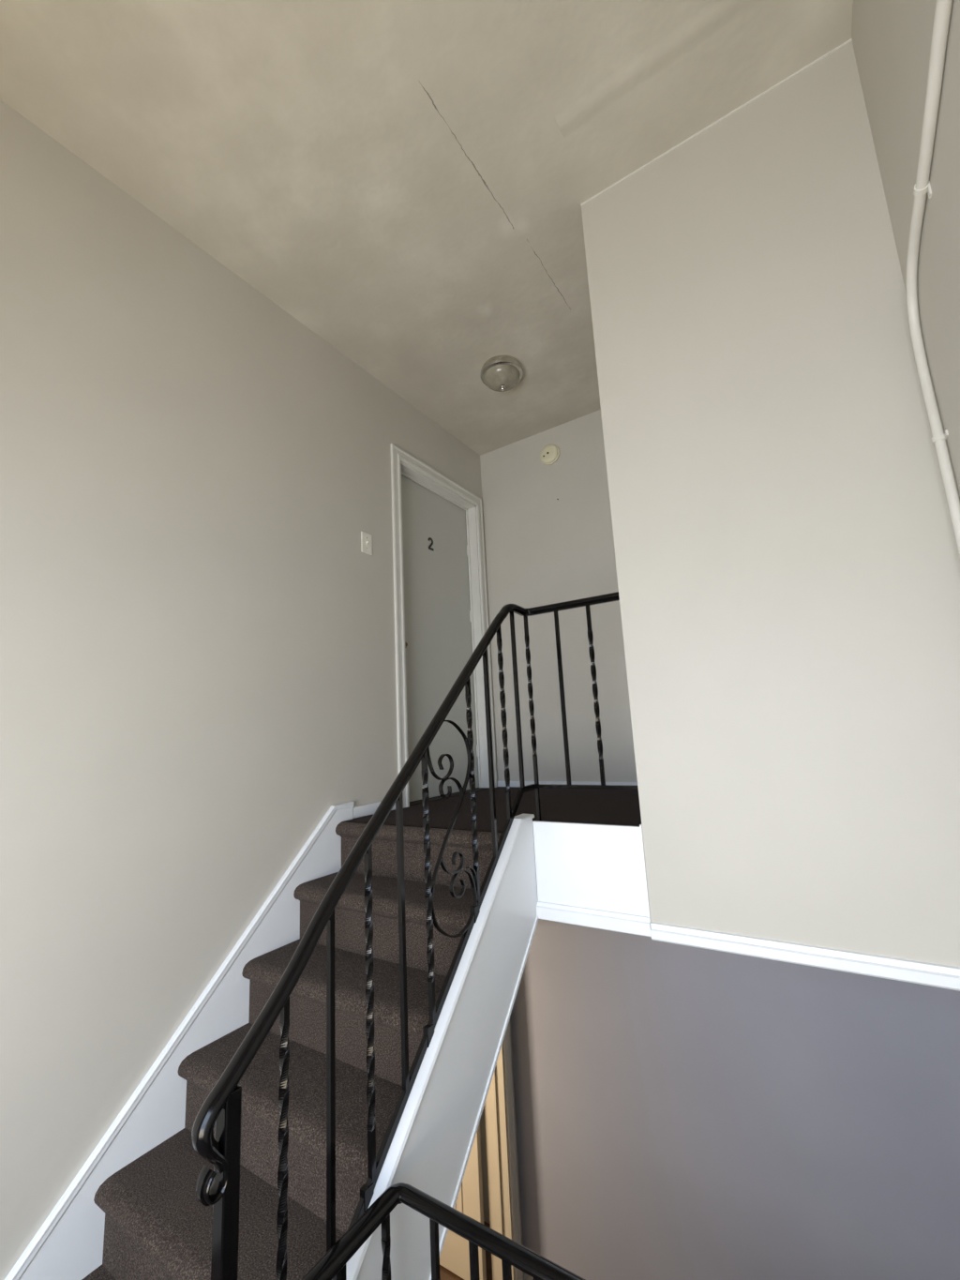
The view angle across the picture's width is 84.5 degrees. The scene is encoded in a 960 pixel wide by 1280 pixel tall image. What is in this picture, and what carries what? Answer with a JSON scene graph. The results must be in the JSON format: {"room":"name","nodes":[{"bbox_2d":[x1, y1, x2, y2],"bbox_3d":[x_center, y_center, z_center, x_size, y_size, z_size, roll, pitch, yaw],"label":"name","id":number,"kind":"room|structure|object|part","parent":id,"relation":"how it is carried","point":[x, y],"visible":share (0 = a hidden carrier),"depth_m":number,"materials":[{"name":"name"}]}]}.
{"room":"apartment building stairwell","nodes":[
{"label":"apartment building stairwell","id":0,"kind":"room"},
{"bbox_2d":[0,99,522,1279],"bbox_3d":[-1.081,0.972,1.880,0.140,5.330,4.466,-9,-12,32],"label":"wall","id":1,"kind":"structure","parent":0,"point":[198,644],"depth_m":1.87,"materials":[{"name":"paint"}]},
{"bbox_2d":[361,531,372,555],"bbox_3d":[-0.608,-0.524,2.853,0.018,0.116,0.076,-9,-12,32],"label":"light switch","id":2,"kind":"object","parent":1,"relation":"attached to","point":[366,538],"visible":1,"depth_m":2.85,"materials":[{"name":"beige plastic"}]},
{"bbox_2d":[352,801,395,818],"bbox_3d":[-0.518,0.843,2.651,0.014,0.052,0.339,-9,-12,32],"label":"baseboard","id":3,"kind":"structure","parent":1,"relation":"attached to","point":[364,810],"depth_m":2.58,"materials":[{"name":"white paint"}]},
{"bbox_2d":[391,443,497,807],"bbox_3d":[-0.264,-0.068,3.411,0.157,2.104,0.981,-9,-12,32],"label":"door","id":4,"kind":"structure","parent":1,"relation":"in","point":[441,594],"depth_m":3.43,"materials":[{"name":"paint"}]},
{"bbox_2d":[439,1022,523,1279],"bbox_3d":[-0.470,2.810,3.136,0.987,2.082,0.973,-9,-12,32],"label":"door","id":5,"kind":"structure","parent":1,"relation":"in","point":[504,1199],"depth_m":3.21,"materials":[{"name":"paint"}]},
{"bbox_3d":[-0.334,3.366,3.397,0.525,0.600,0.006,-9,-12,32],"label":"panel moulding","id":6,"kind":"part","parent":5,"relation":"part of","materials":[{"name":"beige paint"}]},
{"bbox_3d":[-0.064,2.745,2.878,0.017,2.082,0.973,-9,-12,32],"label":"casing","id":7,"kind":"part","parent":5,"relation":"part of","materials":[{"name":"paint"}]},
{"bbox_2d":[0,0,853,455],"bbox_3d":[-0.232,-1.871,1.649,2.572,0.100,4.586,-9,-12,32],"label":"ceiling","id":8,"kind":"structure","parent":0,"point":[407,181],"depth_m":1.85,"materials":[{"name":"paint"}]},
{"bbox_2d":[481,354,523,391],"bbox_3d":[0.128,-1.517,3.076,0.248,0.143,0.248,-9,-12,32],"label":"ceiling light","id":9,"kind":"object","parent":8,"relation":"attached to","point":[500,373],"visible":1,"depth_m":3.01,"materials":[{"name":"white glass"}]},
{"bbox_2d":[439,1220,492,1279],"bbox_3d":[-1.598,3.952,2.997,3.000,0.100,2.950,-9,-12,32],"label":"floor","id":10,"kind":"structure","parent":0,"point":[445,1274],"depth_m":3.23,"materials":[{"name":"brown wood"}]},
{"bbox_2d":[480,1105,489,1223],"bbox_3d":[-1.804,2.698,3.237,2.980,2.470,3.070,-9,-12,32],"label":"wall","id":11,"kind":"structure","parent":0,"point":[482,1120],"depth_m":3.61,"materials":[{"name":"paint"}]},
{"bbox_2d":[344,786,641,832],"bbox_3d":[0.700,0.778,2.422,2.312,0.020,1.424,-9,-12,32],"label":"floor","id":12,"kind":"structure","parent":0,"point":[612,806],"depth_m":2.54,"materials":[{"name":"carpet"}]},
{"bbox_2d":[480,409,959,1279],"bbox_3d":[1.182,1.052,2.997,2.432,5.330,0.120,-9,-12,32],"label":"wall","id":13,"kind":"structure","parent":0,"point":[684,1112],"depth_m":2.83,"materials":[{"name":"paint"}]},
{"bbox_2d":[523,1271,533,1279],"bbox_3d":[1.226,3.625,2.525,2.312,0.100,0.014,-9,-12,32],"label":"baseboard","id":14,"kind":"structure","parent":13,"relation":"attached to","point":[526,1276],"depth_m":3.12,"materials":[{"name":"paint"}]},
{"bbox_2d":[540,444,559,465],"bbox_3d":[0.484,-1.299,3.692,0.146,0.146,0.042,-9,-12,32],"label":"smoke detector","id":15,"kind":"object","parent":13,"relation":"attached to","point":[549,454],"visible":1,"depth_m":3.67,"materials":[{"name":"plastic"}]},
{"bbox_2d":[496,781,637,786],"bbox_3d":[0.705,0.892,3.253,1.404,0.040,0.014,-9,-12,32],"label":"baseboard","id":16,"kind":"structure","parent":13,"relation":"attached to","point":[500,783],"depth_m":3.35,"materials":[{"name":"white paint"}]},
{"bbox_2d":[581,40,959,967],"bbox_3d":[1.239,-0.398,2.248,0.908,2.740,1.398,-9,-12,32],"label":"wall","id":17,"kind":"structure","parent":0,"point":[787,555],"depth_m":1.62,"materials":[{"name":"paint"}]},
{"bbox_2d":[532,820,651,922],"bbox_3d":[0.374,0.802,1.817,0.404,0.327,0.014,-9,-12,32],"label":"trim","id":18,"kind":"structure","parent":17,"relation":"attached to","point":[598,866],"depth_m":1.81,"materials":[{"name":"white paint"}]},
{"bbox_2d":[536,901,651,937],"bbox_3d":[0.377,0.939,1.788,0.403,0.058,0.027,-9,-12,32],"label":"trim","id":19,"kind":"structure","parent":17,"relation":"attached to","point":[607,920],"depth_m":1.77,"materials":[{"name":"white paint"}]},
{"bbox_2d":[639,824,650,917],"bbox_3d":[0.537,0.745,1.714,0.006,0.282,0.020,-9,-12,32],"label":"trim","id":20,"kind":"structure","parent":17,"relation":"attached to","point":[640,826],"depth_m":1.71,"materials":[{"name":"white paint"}]},
{"bbox_2d":[580,38,852,205],"bbox_3d":[0.788,-1.825,1.902,0.908,0.005,0.005,-9,-12,32],"label":"trim","id":21,"kind":"structure","parent":17,"relation":"attached to","point":[850,39],"depth_m":1.85,"materials":[{"name":"paint"}]},
{"bbox_2d":[650,921,959,991],"bbox_3d":[0.927,0.860,1.437,0.907,0.050,0.038,-9,-12,32],"label":"trim","id":22,"kind":"structure","parent":17,"relation":"attached to","point":[944,976],"depth_m":1.43,"materials":[{"name":"white paint"}]},
{"bbox_2d":[851,0,959,499],"bbox_3d":[0.928,0.635,0.530,0.120,5.330,4.346,-9,-12,32],"label":"wall","id":23,"kind":"structure","parent":0,"point":[892,39],"depth_m":1.25,"materials":[{"name":"paint"}]},
{"bbox_2d":[905,0,959,557],"bbox_3d":[0.810,0.106,0.617,0.029,2.671,1.539,-9,-12,32],"label":"conduit","id":24,"kind":"object","parent":23,"relation":"attached to","point":[922,188],"visible":1,"depth_m":1.30,"materials":[{"name":"white plastic"}]},
{"bbox_3d":[-0.632,1.792,0.072,2.312,0.120,2.150,-9,-12,32],"label":"floor","id":25,"kind":"structure","parent":0,"visible":0},
{"bbox_2d":[4,801,538,1279],"bbox_3d":[-0.535,1.295,1.577,1.006,1.365,1.356,-9,-12,32],"label":"staircase","id":26,"kind":"structure","parent":25,"relation":"on","point":[132,1211],"depth_m":1.58,"materials":[{"name":"brown carpet"}]},
{"bbox_2d":[191,591,638,1279],"bbox_3d":[0.049,0.674,1.383,0.458,1.848,1.352,-9,-12,32],"label":"stair railing","id":27,"kind":"object","parent":26,"relation":"on","point":[222,1106],"visible":1,"depth_m":1.26,"materials":[{"name":"black metal"}]},
{"bbox_3d":[-0.434,1.174,0.890,0.032,0.742,0.032,-9,-12,32],"label":"newel post","id":28,"kind":"part","parent":27,"relation":"part of","materials":[{"name":"black metal"}]},
{"bbox_3d":[-0.097,1.033,1.454,0.013,1.107,1.283,-9,-12,32],"label":"rail","id":29,"kind":"part","parent":27,"relation":"part of","materials":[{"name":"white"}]},
{"bbox_3d":[0.405,0.543,1.958,0.436,0.012,0.020,-9,-12,32],"label":"rail","id":30,"kind":"part","parent":27,"relation":"part of","materials":[{"name":"black metal"}]},
{"bbox_2d":[301,1182,586,1279],"bbox_3d":[0.218,1.417,0.549,1.293,0.698,0.558,-9,-12,32],"label":"guard railing","id":31,"kind":"object","parent":25,"relation":"on","point":[511,1253],"visible":1,"depth_m":1.04,"materials":[{"name":"black metal"}]}
]}

